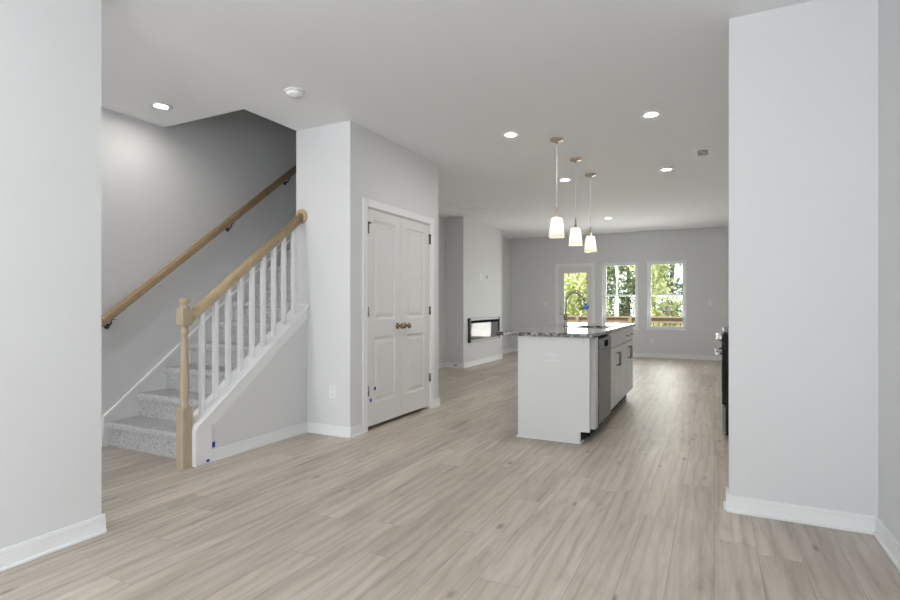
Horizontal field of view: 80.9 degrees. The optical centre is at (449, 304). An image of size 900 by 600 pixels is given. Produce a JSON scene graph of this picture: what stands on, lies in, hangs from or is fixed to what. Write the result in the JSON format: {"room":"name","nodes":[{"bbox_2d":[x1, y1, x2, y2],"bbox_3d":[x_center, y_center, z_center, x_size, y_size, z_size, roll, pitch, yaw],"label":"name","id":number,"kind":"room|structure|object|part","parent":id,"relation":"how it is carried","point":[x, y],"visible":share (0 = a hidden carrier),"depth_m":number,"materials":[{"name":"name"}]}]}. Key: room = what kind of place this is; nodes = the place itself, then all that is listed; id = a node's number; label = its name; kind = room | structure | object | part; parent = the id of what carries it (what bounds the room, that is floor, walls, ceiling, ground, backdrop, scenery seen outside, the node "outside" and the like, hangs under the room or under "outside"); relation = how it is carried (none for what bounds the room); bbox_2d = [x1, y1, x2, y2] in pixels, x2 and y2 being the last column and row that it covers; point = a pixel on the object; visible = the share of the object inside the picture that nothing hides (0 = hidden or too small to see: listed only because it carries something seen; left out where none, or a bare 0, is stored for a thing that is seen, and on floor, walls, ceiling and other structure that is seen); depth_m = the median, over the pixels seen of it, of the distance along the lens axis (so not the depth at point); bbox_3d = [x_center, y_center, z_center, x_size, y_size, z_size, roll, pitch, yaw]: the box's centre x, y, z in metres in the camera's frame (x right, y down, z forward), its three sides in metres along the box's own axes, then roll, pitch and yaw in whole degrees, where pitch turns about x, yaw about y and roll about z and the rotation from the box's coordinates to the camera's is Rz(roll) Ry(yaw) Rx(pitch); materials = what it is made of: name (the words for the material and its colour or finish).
{"room":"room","nodes":[
{"label":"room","id":0,"kind":"room"},
{"bbox_2d":[0,0,100,548],"bbox_3d":[-2.882,-0.220,0.543,0.120,2.740,4.792,0,0,27],"label":"wall","id":1,"kind":"structure","parent":0,"point":[50,50],"depth_m":2.45,"materials":[{"name":"white paint"}]},
{"bbox_2d":[0,513,106,572],"bbox_3d":[-2.876,1.104,0.554,0.172,0.092,4.818,0,0,27],"label":"baseboard","id":2,"kind":"structure","parent":1,"relation":"attached to","point":[29,550],"depth_m":2.44,"materials":[{"name":"white wood"}]},
{"bbox_2d":[212,319,306,448],"bbox_3d":[-1.606,0.586,4.289,0.130,1.129,1.145,0,0,27],"label":"wall","id":3,"kind":"structure","parent":0,"point":[276,399],"depth_m":4.42,"materials":[{"name":"white paint"}]},
{"bbox_2d":[192,305,308,466],"bbox_3d":[-1.605,0.588,4.280,0.150,1.124,1.160,0,0,27],"label":"trim","id":4,"kind":"structure","parent":3,"relation":"attached to","point":[201,438],"depth_m":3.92,"materials":[{"name":"white wood"}]},
{"bbox_2d":[212,397,439,461],"bbox_3d":[-0.937,1.104,4.949,0.536,0.092,2.679,0,0,27],"label":"baseboard","id":5,"kind":"structure","parent":3,"relation":"attached to","point":[239,447],"depth_m":4.51,"materials":[{"name":"white wood"}]},
{"bbox_2d":[101,107,510,435],"bbox_3d":[-2.011,-1.450,6.027,0.150,5.200,15.680,0,0,27],"label":"wall","id":6,"kind":"structure","parent":0,"point":[164,189],"depth_m":4.83,"materials":[{"name":"white paint"}]},
{"bbox_2d":[102,238,290,446],"bbox_3d":[-1.984,-0.412,5.884,0.026,3.125,3.650,0,0,27],"label":"trim","id":7,"kind":"structure","parent":6,"relation":"attached to","point":[128,406],"depth_m":4.70,"materials":[{"name":"white wood"}]},
{"bbox_2d":[101,165,295,328],"bbox_3d":[-2.057,-1.151,5.669,0.088,2.844,3.500,0,0,27],"label":"wall handrail","id":8,"kind":"object","parent":6,"relation":"attached to","point":[120,307],"visible":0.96,"depth_m":4.88,"materials":[{"name":"brown wood"}]},
{"bbox_2d":[296,121,437,426],"bbox_3d":[-0.715,-0.220,6.070,1.170,2.740,3.039,0,0,5],"label":"wall","id":9,"kind":"structure","parent":0,"point":[340,164],"depth_m":4.70,"materials":[{"name":"white paint"}]},
{"bbox_2d":[329,385,335,397],"bbox_3d":[-1.031,0.765,4.637,0.072,0.117,0.008,0,0,27],"label":"outlet","id":10,"kind":"object","parent":9,"relation":"attached to","point":[332,388],"visible":1,"depth_m":4.64,"materials":[{"name":"white plastic"}]},
{"bbox_2d":[362,197,433,432],"bbox_3d":[-0.512,0.097,5.316,0.188,2.106,1.332,0,0,27],"label":"door","id":11,"kind":"structure","parent":9,"relation":"in","point":[398,244],"depth_m":5.21,"materials":[{"name":"white wood"}]},
{"bbox_3d":[-0.490,0.213,5.229,0.072,0.064,0.064,0,0,27],"label":"knob","id":12,"kind":"part","parent":11,"relation":"part of","materials":[{"name":"brown metal"}]},
{"bbox_3d":[-0.429,0.213,5.351,0.072,0.064,0.064,0,0,27],"label":"knob","id":13,"kind":"part","parent":11,"relation":"part of","materials":[{"name":"brown metal"}]},
{"bbox_2d":[0,352,899,599],"bbox_3d":[0.361,1.210,4.840,5.455,0.120,15.680,0,0,27],"label":"floor","id":14,"kind":"structure","parent":0,"point":[445,501],"depth_m":2.81,"materials":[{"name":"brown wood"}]},
{"bbox_2d":[107,250,290,458],"bbox_3d":[-1.558,-0.229,5.628,0.982,2.758,3.512,0,0,27],"label":"staircase","id":15,"kind":"structure","parent":14,"relation":"on","point":[153,431],"depth_m":4.49,"materials":[{"name":"carpet"}]},
{"bbox_2d":[176,209,306,468],"bbox_3d":[-1.622,0.141,4.250,0.136,2.018,1.228,0,0,27],"label":"balustrade","id":16,"kind":"object","parent":14,"relation":"on","point":[185,315],"visible":1,"depth_m":4.05,"materials":[{"name":"brown wood"}]},
{"bbox_3d":[-1.879,0.552,3.736,0.077,1.196,0.077,0,0,27],"label":"newel post","id":17,"kind":"part","parent":16,"relation":"part of","materials":[{"name":"brown wood"}]},
{"bbox_3d":[-1.609,-0.348,4.276,0.062,0.963,1.132,0,0,27],"label":"handrail","id":18,"kind":"part","parent":16,"relation":"part of","materials":[{"name":"brown wood"}]},
{"bbox_2d":[516,336,632,443],"bbox_3d":[1.441,0.711,5.591,0.649,0.878,2.574,0,0,27],"label":"kitchen island","id":19,"kind":"object","parent":14,"relation":"on","point":[558,402],"visible":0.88,"depth_m":4.45,"materials":[{"name":"white wood"}]},
{"bbox_3d":[1.402,1.141,5.610,0.562,0.018,2.574,0,0,27],"label":"shoe molding","id":20,"kind":"part","parent":19,"relation":"part of","materials":[{"name":"white wood"}]},
{"bbox_2d":[545,353,560,362],"bbox_3d":[0.867,0.450,4.448,0.135,0.085,0.009,0,0,27],"label":"outlet","id":21,"kind":"object","parent":19,"relation":"attached to","point":[549,357],"visible":1,"depth_m":4.45,"materials":[{"name":"white plastic"}]},
{"bbox_3d":[0.870,0.711,4.462,0.614,0.878,0.020,0,0,27],"label":"panel","id":22,"kind":"part","parent":19,"relation":"part of","materials":[{"name":"white wood"}]},
{"bbox_2d":[496,323,634,337],"bbox_3d":[1.364,0.254,5.627,0.835,0.032,2.615,0,0,27],"label":"island countertop","id":23,"kind":"structure","parent":19,"relation":"on","point":[582,330],"depth_m":4.83,"materials":[{"name":"stone"}]},
{"bbox_2d":[563,291,588,326],"bbox_3d":[1.346,0.049,5.657,0.274,0.379,0.092,0,0,27],"label":"faucet","id":24,"kind":"object","parent":23,"relation":"on","point":[585,306],"visible":1,"depth_m":5.69,"materials":[{"name":"silver metal"}]},
{"bbox_3d":[1.344,-0.009,5.679,0.220,0.264,0.023,0,0,27],"label":"spout","id":25,"kind":"part","parent":24,"relation":"part of","materials":[{"name":"silver metal"}]},
{"bbox_2d":[607,330,622,409],"bbox_3d":[1.486,0.662,5.617,0.637,0.776,0.920,0,0,27],"label":"base cabinet","id":26,"kind":"object","parent":19,"relation":"attached to","point":[616,346],"visible":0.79,"depth_m":5.48,"materials":[{"name":"white wood"}]},
{"bbox_3d":[1.625,0.738,5.291,0.019,0.600,0.454,0,0,27],"label":"door","id":27,"kind":"part","parent":26,"relation":"part of","materials":[{"name":"white wood"}]},
{"bbox_3d":[1.727,0.355,5.496,0.019,0.146,0.912,0,0,27],"label":"drawer","id":28,"kind":"part","parent":26,"relation":"part of","materials":[{"name":"white wood"}]},
{"bbox_3d":[1.829,0.738,5.701,0.019,0.600,0.454,0,0,27],"label":"door","id":29,"kind":"part","parent":26,"relation":"part of","materials":[{"name":"white wood"}]},
{"bbox_2d":[622,327,633,396],"bbox_3d":[1.860,0.662,6.364,0.637,0.776,0.748,0,0,27],"label":"base cabinet","id":30,"kind":"object","parent":19,"relation":"attached to","point":[628,333],"visible":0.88,"depth_m":6.19,"materials":[{"name":"white wood"}]},
{"bbox_3d":[2.018,0.738,6.077,0.019,0.600,0.368,0,0,27],"label":"door","id":31,"kind":"part","parent":30,"relation":"part of","materials":[{"name":"white wood"}]},
{"bbox_3d":[2.018,0.355,6.077,0.019,0.146,0.368,0,0,27],"label":"drawer","id":32,"kind":"part","parent":30,"relation":"part of","materials":[{"name":"white wood"}]},
{"bbox_3d":[2.184,0.738,6.410,0.019,0.600,0.368,0,0,27],"label":"door","id":33,"kind":"part","parent":30,"relation":"part of","materials":[{"name":"white wood"}]},
{"bbox_3d":[2.184,0.355,6.410,0.019,0.146,0.368,0,0,27],"label":"drawer","id":34,"kind":"part","parent":30,"relation":"part of","materials":[{"name":"white wood"}]},
{"bbox_2d":[588,334,610,436],"bbox_3d":[1.147,0.717,4.930,0.600,0.857,0.592,0,0,27],"label":"dishwasher","id":35,"kind":"object","parent":14,"relation":"on","point":[604,341],"visible":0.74,"depth_m":4.76,"materials":[{"name":"silver metal"}]},
{"bbox_3d":[1.335,1.093,4.836,0.010,0.105,0.592,0,0,27],"label":"kick plate","id":36,"kind":"part","parent":35,"relation":"part of","materials":[{"name":"black metal"}]},
{"bbox_3d":[1.397,0.720,4.815,0.041,0.630,0.574,0,0,27],"label":"door","id":37,"kind":"part","parent":35,"relation":"part of","materials":[{"name":"silver metal"}]},
{"bbox_3d":[1.399,0.349,4.814,0.045,0.103,0.574,0,0,27],"label":"control panel","id":38,"kind":"part","parent":35,"relation":"part of","materials":[{"name":"silver metal"}]},
{"bbox_2d":[715,325,728,435],"bbox_3d":[2.725,0.671,4.652,0.698,0.957,0.760,0,0,27],"label":"range","id":39,"kind":"object","parent":14,"relation":"on","point":[723,337],"visible":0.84,"depth_m":4.44,"materials":[{"name":"black metal"}]},
{"bbox_3d":[2.437,0.420,4.796,0.053,0.022,0.660,0,0,27],"label":"handle","id":40,"kind":"part","parent":39,"relation":"part of","materials":[{"name":"silver metal"}]},
{"bbox_3d":[2.309,0.296,4.525,0.051,0.052,0.052,0,0,27],"label":"knob","id":41,"kind":"part","parent":39,"relation":"part of","materials":[{"name":"silver metal"}]},
{"bbox_3d":[2.472,0.300,4.779,0.036,0.130,0.756,0,0,27],"label":"control panel","id":42,"kind":"part","parent":39,"relation":"part of","materials":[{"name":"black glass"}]},
{"bbox_3d":[2.474,0.608,4.778,0.030,0.465,0.752,0,0,27],"label":"oven door","id":43,"kind":"part","parent":39,"relation":"part of","materials":[{"name":"black glass"}]},
{"bbox_3d":[2.475,0.963,4.777,0.028,0.225,0.752,0,0,27],"label":"drawer","id":44,"kind":"part","parent":39,"relation":"part of","materials":[{"name":"silver metal"}]},
{"bbox_2d":[722,325,728,332],"bbox_3d":[2.755,0.214,4.638,0.633,0.042,0.760,0,0,27],"label":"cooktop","id":45,"kind":"object","parent":39,"relation":"in","point":[724,329],"depth_m":4.63,"materials":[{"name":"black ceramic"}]},
{"bbox_2d":[101,0,813,238],"bbox_3d":[0.361,-1.740,4.840,5.455,0.300,15.680,0,0,27],"label":"ceiling","id":46,"kind":"structure","parent":0,"point":[443,81],"depth_m":3.81,"materials":[{"name":"white paint"}]},
{"bbox_2d":[149,102,172,109],"bbox_3d":[-2.314,-1.587,4.227,0.168,0.007,0.168,0,0,27],"label":"recessed light","id":47,"kind":"object","parent":46,"relation":"in","point":[157,105],"visible":1,"depth_m":4.22,"materials":[{"name":"white plastic"}]},
{"bbox_2d":[285,87,304,98],"bbox_3d":[-1.155,-1.567,3.930,0.148,0.045,0.148,0,0,27],"label":"smoke detector","id":48,"kind":"object","parent":46,"relation":"attached to","point":[292,92],"visible":1,"depth_m":3.89,"materials":[{"name":"white plastic"}]},
{"bbox_2d":[442,202,488,210],"bbox_3d":[0.261,-1.585,8.569,0.600,0.010,0.560,0,0,27],"label":"ceiling vent","id":49,"kind":"object","parent":46,"relation":"in","point":[473,205],"visible":1,"depth_m":8.54,"materials":[{"name":"white metal"}]},
{"bbox_2d":[502,132,519,137],"bbox_3d":[0.569,-1.587,4.937,0.168,0.007,0.168,0,0,27],"label":"recessed light","id":50,"kind":"object","parent":46,"relation":"in","point":[506,134],"visible":1,"depth_m":4.92,"materials":[{"name":"white plastic"}]},
{"bbox_2d":[549,137,564,237],"bbox_3d":[1.028,-1.118,5.077,0.152,0.944,0.152,0,0,27],"label":"pendant light","id":51,"kind":"object","parent":46,"relation":"hanging from","point":[556,228],"visible":1,"depth_m":5.04,"materials":[{"name":"white glass"}]},
{"bbox_3d":[1.028,-1.248,5.077,0.006,0.595,0.006,0,0,-41],"label":"cord","id":52,"kind":"part","parent":51,"relation":"part of","materials":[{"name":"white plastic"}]},
{"bbox_3d":[1.028,-0.740,5.077,0.152,0.188,0.152,0,0,27],"label":"lamp shade","id":53,"kind":"part","parent":51,"relation":"part of","materials":[{"name":"white glass"}]},
{"bbox_2d":[558,178,571,181],"bbox_3d":[1.464,-1.587,6.726,0.168,0.007,0.168,0,0,27],"label":"recessed light","id":54,"kind":"object","parent":46,"relation":"in","point":[562,179],"visible":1,"depth_m":6.70,"materials":[{"name":"white plastic"}]},
{"bbox_2d":[569,157,582,245],"bbox_3d":[1.373,-1.118,5.765,0.152,0.944,0.152,0,0,27],"label":"pendant light","id":55,"kind":"object","parent":46,"relation":"hanging from","point":[575,239],"visible":1,"depth_m":5.72,"materials":[{"name":"white glass"}]},
{"bbox_3d":[1.373,-1.248,5.765,0.006,0.595,0.006,0,0,-41],"label":"cord","id":56,"kind":"part","parent":55,"relation":"part of","materials":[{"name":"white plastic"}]},
{"bbox_3d":[1.373,-0.740,5.765,0.152,0.188,0.152,0,0,27],"label":"lamp shade","id":57,"kind":"part","parent":55,"relation":"part of","materials":[{"name":"white glass"}]},
{"bbox_2d":[584,173,596,251],"bbox_3d":[1.719,-1.118,6.458,0.152,0.944,0.152,0,0,27],"label":"pendant light","id":58,"kind":"object","parent":46,"relation":"hanging from","point":[590,244],"visible":1,"depth_m":6.42,"materials":[{"name":"white glass"}]},
{"bbox_3d":[1.719,-0.740,6.458,0.152,0.188,0.152,0,0,27],"label":"lamp shade","id":59,"kind":"part","parent":58,"relation":"part of","materials":[{"name":"white glass"}]},
{"bbox_3d":[1.719,-1.248,6.458,0.006,0.595,0.006,0,0,4],"label":"cord","id":60,"kind":"part","parent":58,"relation":"part of","materials":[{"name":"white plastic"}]},
{"bbox_2d":[641,111,661,117],"bbox_3d":[1.683,-1.587,4.414,0.168,0.007,0.168,0,0,27],"label":"recessed light","id":61,"kind":"object","parent":46,"relation":"in","point":[650,114],"visible":1,"depth_m":4.40,"materials":[{"name":"white plastic"}]},
{"bbox_2d":[659,167,673,170],"bbox_3d":[2.546,-1.587,6.207,0.168,0.007,0.168,0,0,27],"label":"recessed light","id":62,"kind":"object","parent":46,"relation":"in","point":[668,168],"visible":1,"depth_m":6.20,"materials":[{"name":"white plastic"}]},
{"bbox_2d":[693,147,711,157],"bbox_3d":[2.640,-1.587,5.511,0.170,0.006,0.320,0,0,27],"label":"ceiling vent","id":63,"kind":"object","parent":46,"relation":"in","point":[701,152],"visible":1,"depth_m":5.50,"materials":[{"name":"white plastic"}]},
{"bbox_2d":[445,217,501,362],"bbox_3d":[0.508,-0.220,10.480,0.370,2.740,1.920,0,0,27],"label":"wall","id":64,"kind":"structure","parent":0,"point":[472,247],"depth_m":9.77,"materials":[{"name":"white paint"}]},
{"bbox_2d":[101,348,511,447],"bbox_3d":[-1.774,1.104,5.891,0.396,0.092,15.350,0,0,27],"label":"baseboard","id":65,"kind":"structure","parent":64,"relation":"attached to","point":[497,357],"depth_m":9.81,"materials":[{"name":"white wood"}]},
{"bbox_2d":[468,317,499,342],"bbox_3d":[0.555,0.480,10.457,0.336,0.450,1.530,0,0,27],"label":"fireplace","id":66,"kind":"object","parent":64,"relation":"in","point":[485,328],"visible":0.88,"depth_m":10.28,"materials":[{"name":"black metal"}]},
{"bbox_3d":[0.361,0.480,9.735,0.035,0.450,0.065,0,0,27],"label":"frame","id":67,"kind":"part","parent":66,"relation":"part of","materials":[{"name":"black metal"}]},
{"bbox_3d":[0.687,0.508,10.391,0.006,0.310,1.400,0,0,27],"label":"glass pane","id":68,"kind":"part","parent":66,"relation":"part of","materials":[{"name":"grey glass"}]},
{"bbox_3d":[1.017,0.480,11.045,0.035,0.450,0.065,0,0,27],"label":"frame","id":69,"kind":"part","parent":66,"relation":"part of","materials":[{"name":"black metal"}]},
{"bbox_2d":[511,226,728,355],"bbox_3d":[3.829,-0.220,11.771,5.155,2.740,0.180,0,0,27],"label":"wall","id":70,"kind":"structure","parent":0,"point":[705,251],"depth_m":11.46,"materials":[{"name":"white paint"}]},
{"bbox_2d":[555,263,594,323],"bbox_3d":[2.901,0.104,12.202,0.904,2.092,0.240,0,0,27],"label":"door","id":71,"kind":"structure","parent":70,"relation":"in","point":[589,268],"depth_m":12.17,"materials":[{"name":"white"}]},
{"bbox_2d":[511,348,720,360],"bbox_3d":[3.783,1.104,11.679,5.155,0.092,0.026,0,0,27],"label":"baseboard","id":72,"kind":"structure","parent":70,"relation":"attached to","point":[646,355],"depth_m":11.19,"materials":[{"name":"white wood"}]},
{"bbox_2d":[603,262,638,329],"bbox_3d":[3.796,-0.195,11.765,0.803,1.487,0.180,0,0,27],"label":"window","id":73,"kind":"structure","parent":70,"relation":"in","point":[605,265],"depth_m":11.76,"materials":[{"name":"white"}]},
{"bbox_3d":[3.823,-0.541,11.818,0.683,0.714,0.030,0,0,27],"label":"sash","id":74,"kind":"part","parent":73,"relation":"part of","materials":[{"name":"white"}]},
{"bbox_3d":[3.808,0.141,11.787,0.683,0.727,0.030,0,0,27],"label":"sash","id":75,"kind":"part","parent":73,"relation":"part of","materials":[{"name":"white"}]},
{"bbox_2d":[646,260,686,330],"bbox_3d":[4.651,-0.195,11.337,0.811,1.487,0.180,0,0,27],"label":"window","id":76,"kind":"structure","parent":70,"relation":"in","point":[649,263],"depth_m":11.37,"materials":[{"name":"white"}]},
{"bbox_3d":[4.631,0.539,11.297,0.811,0.020,0.090,0,0,27],"label":"sill","id":77,"kind":"part","parent":76,"relation":"part of","materials":[{"name":"white wood"}]},
{"bbox_3d":[4.662,0.141,11.359,0.691,0.727,0.030,0,0,27],"label":"sash","id":78,"kind":"part","parent":76,"relation":"part of","materials":[{"name":"white"}]},
{"bbox_3d":[4.678,-0.541,11.391,0.691,0.714,0.030,0,0,27],"label":"sash","id":79,"kind":"part","parent":76,"relation":"part of","materials":[{"name":"white"}]},
{"bbox_2d":[729,0,877,515],"bbox_3d":[1.875,-0.220,2.842,0.660,2.740,0.120,0,0,27],"label":"wall","id":80,"kind":"structure","parent":0,"point":[803,77],"depth_m":2.78,"materials":[{"name":"white paint"}]},
{"bbox_2d":[723,487,875,534],"bbox_3d":[1.863,1.104,2.847,0.686,0.092,0.172,0,0,27],"label":"baseboard","id":81,"kind":"structure","parent":80,"relation":"attached to","point":[801,514],"depth_m":2.77,"materials":[{"name":"white wood"}]},
{"bbox_2d":[878,0,899,543],"bbox_3d":[2.733,-0.220,3.653,0.150,2.740,15.680,0,0,27],"label":"wall","id":82,"kind":"structure","parent":0,"point":[888,10],"depth_m":2.48,"materials":[{"name":"white paint"}]},
{"bbox_2d":[873,516,899,572],"bbox_3d":[2.648,1.104,3.679,0.026,0.092,15.350,0,0,27],"label":"baseboard","id":83,"kind":"structure","parent":82,"relation":"attached to","point":[890,545],"depth_m":2.44,"materials":[{"name":"white wood"}]},
{"label":"outside","id":84,"kind":"structure","parent":0,"visible":0},
{"bbox_3d":[16.208,1.825,32.397,80.000,0.150,47.550,0,0,27],"label":"ground","id":85,"kind":"structure","parent":84,"visible":0},
{"bbox_2d":[564,273,582,315],"bbox_3d":[4.871,-2.334,23.454,2.993,8.174,3.001,0,0,27],"label":"tree","id":86,"kind":"object","parent":85,"relation":"on","point":[566,273],"visible":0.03,"depth_m":22.94,"materials":[{"name":"green plant"}]},
{"bbox_2d":[564,269,614,322],"bbox_3d":[4.896,-1.752,19.836,2.566,7.010,2.688,0,0,4],"label":"tree","id":87,"kind":"object","parent":85,"relation":"on","point":[569,287],"visible":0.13,"depth_m":19.56,"materials":[{"name":"green plant"}]},
{"bbox_2d":[606,271,626,312],"bbox_3d":[7.933,-3.005,26.546,3.198,9.517,2.788,0,0,-12],"label":"tree","id":88,"kind":"object","parent":85,"relation":"on","point":[608,276],"visible":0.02,"depth_m":26.56,"materials":[{"name":"green plant"}]},
{"bbox_2d":[615,266,618,315],"bbox_3d":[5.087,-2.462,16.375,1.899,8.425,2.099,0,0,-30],"label":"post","id":89,"kind":"object","parent":85,"relation":"on","point":[616,267],"visible":0.02,"depth_m":16.37,"materials":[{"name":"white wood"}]},
{"bbox_2d":[606,265,658,322],"bbox_3d":[7.434,-2.550,22.360,3.124,8.603,3.105,0,0,27],"label":"tree","id":90,"kind":"object","parent":85,"relation":"on","point":[629,286],"visible":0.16,"depth_m":22.08,"materials":[{"name":"green plant"}]},
{"bbox_2d":[620,264,676,324],"bbox_3d":[10.811,-3.574,29.329,3.414,10.650,3.815,0,0,27],"label":"tree","id":91,"kind":"object","parent":85,"relation":"on","point":[668,264],"visible":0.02,"depth_m":29.54,"materials":[{"name":"green plant"}]},
{"bbox_2d":[619,264,682,326],"bbox_3d":[7.559,-2.086,19.250,2.767,7.675,2.437,0,0,27],"label":"tree","id":92,"kind":"object","parent":85,"relation":"on","point":[660,285],"visible":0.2,"depth_m":18.95,"materials":[{"name":"green plant"}]},
{"bbox_2d":[657,264,682,326],"bbox_3d":[10.429,-2.794,24.947,3.002,9.093,3.241,0,0,6],"label":"tree","id":93,"kind":"object","parent":85,"relation":"on","point":[675,284],"visible":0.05,"depth_m":24.65,"materials":[{"name":"green plant"}]},
{"bbox_3d":[4.546,1.475,12.999,6.500,0.550,2.639,0,0,27],"label":"deck","id":94,"kind":"object","parent":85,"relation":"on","visible":0},
{"bbox_2d":[567,316,682,326],"bbox_3d":[5.043,0.757,13.992,6.500,0.885,0.140,0,0,27],"label":"deck railing","id":95,"kind":"object","parent":94,"relation":"on","point":[609,319],"visible":0.12,"depth_m":14.07,"materials":[{"name":"brown wood"}]}
]}

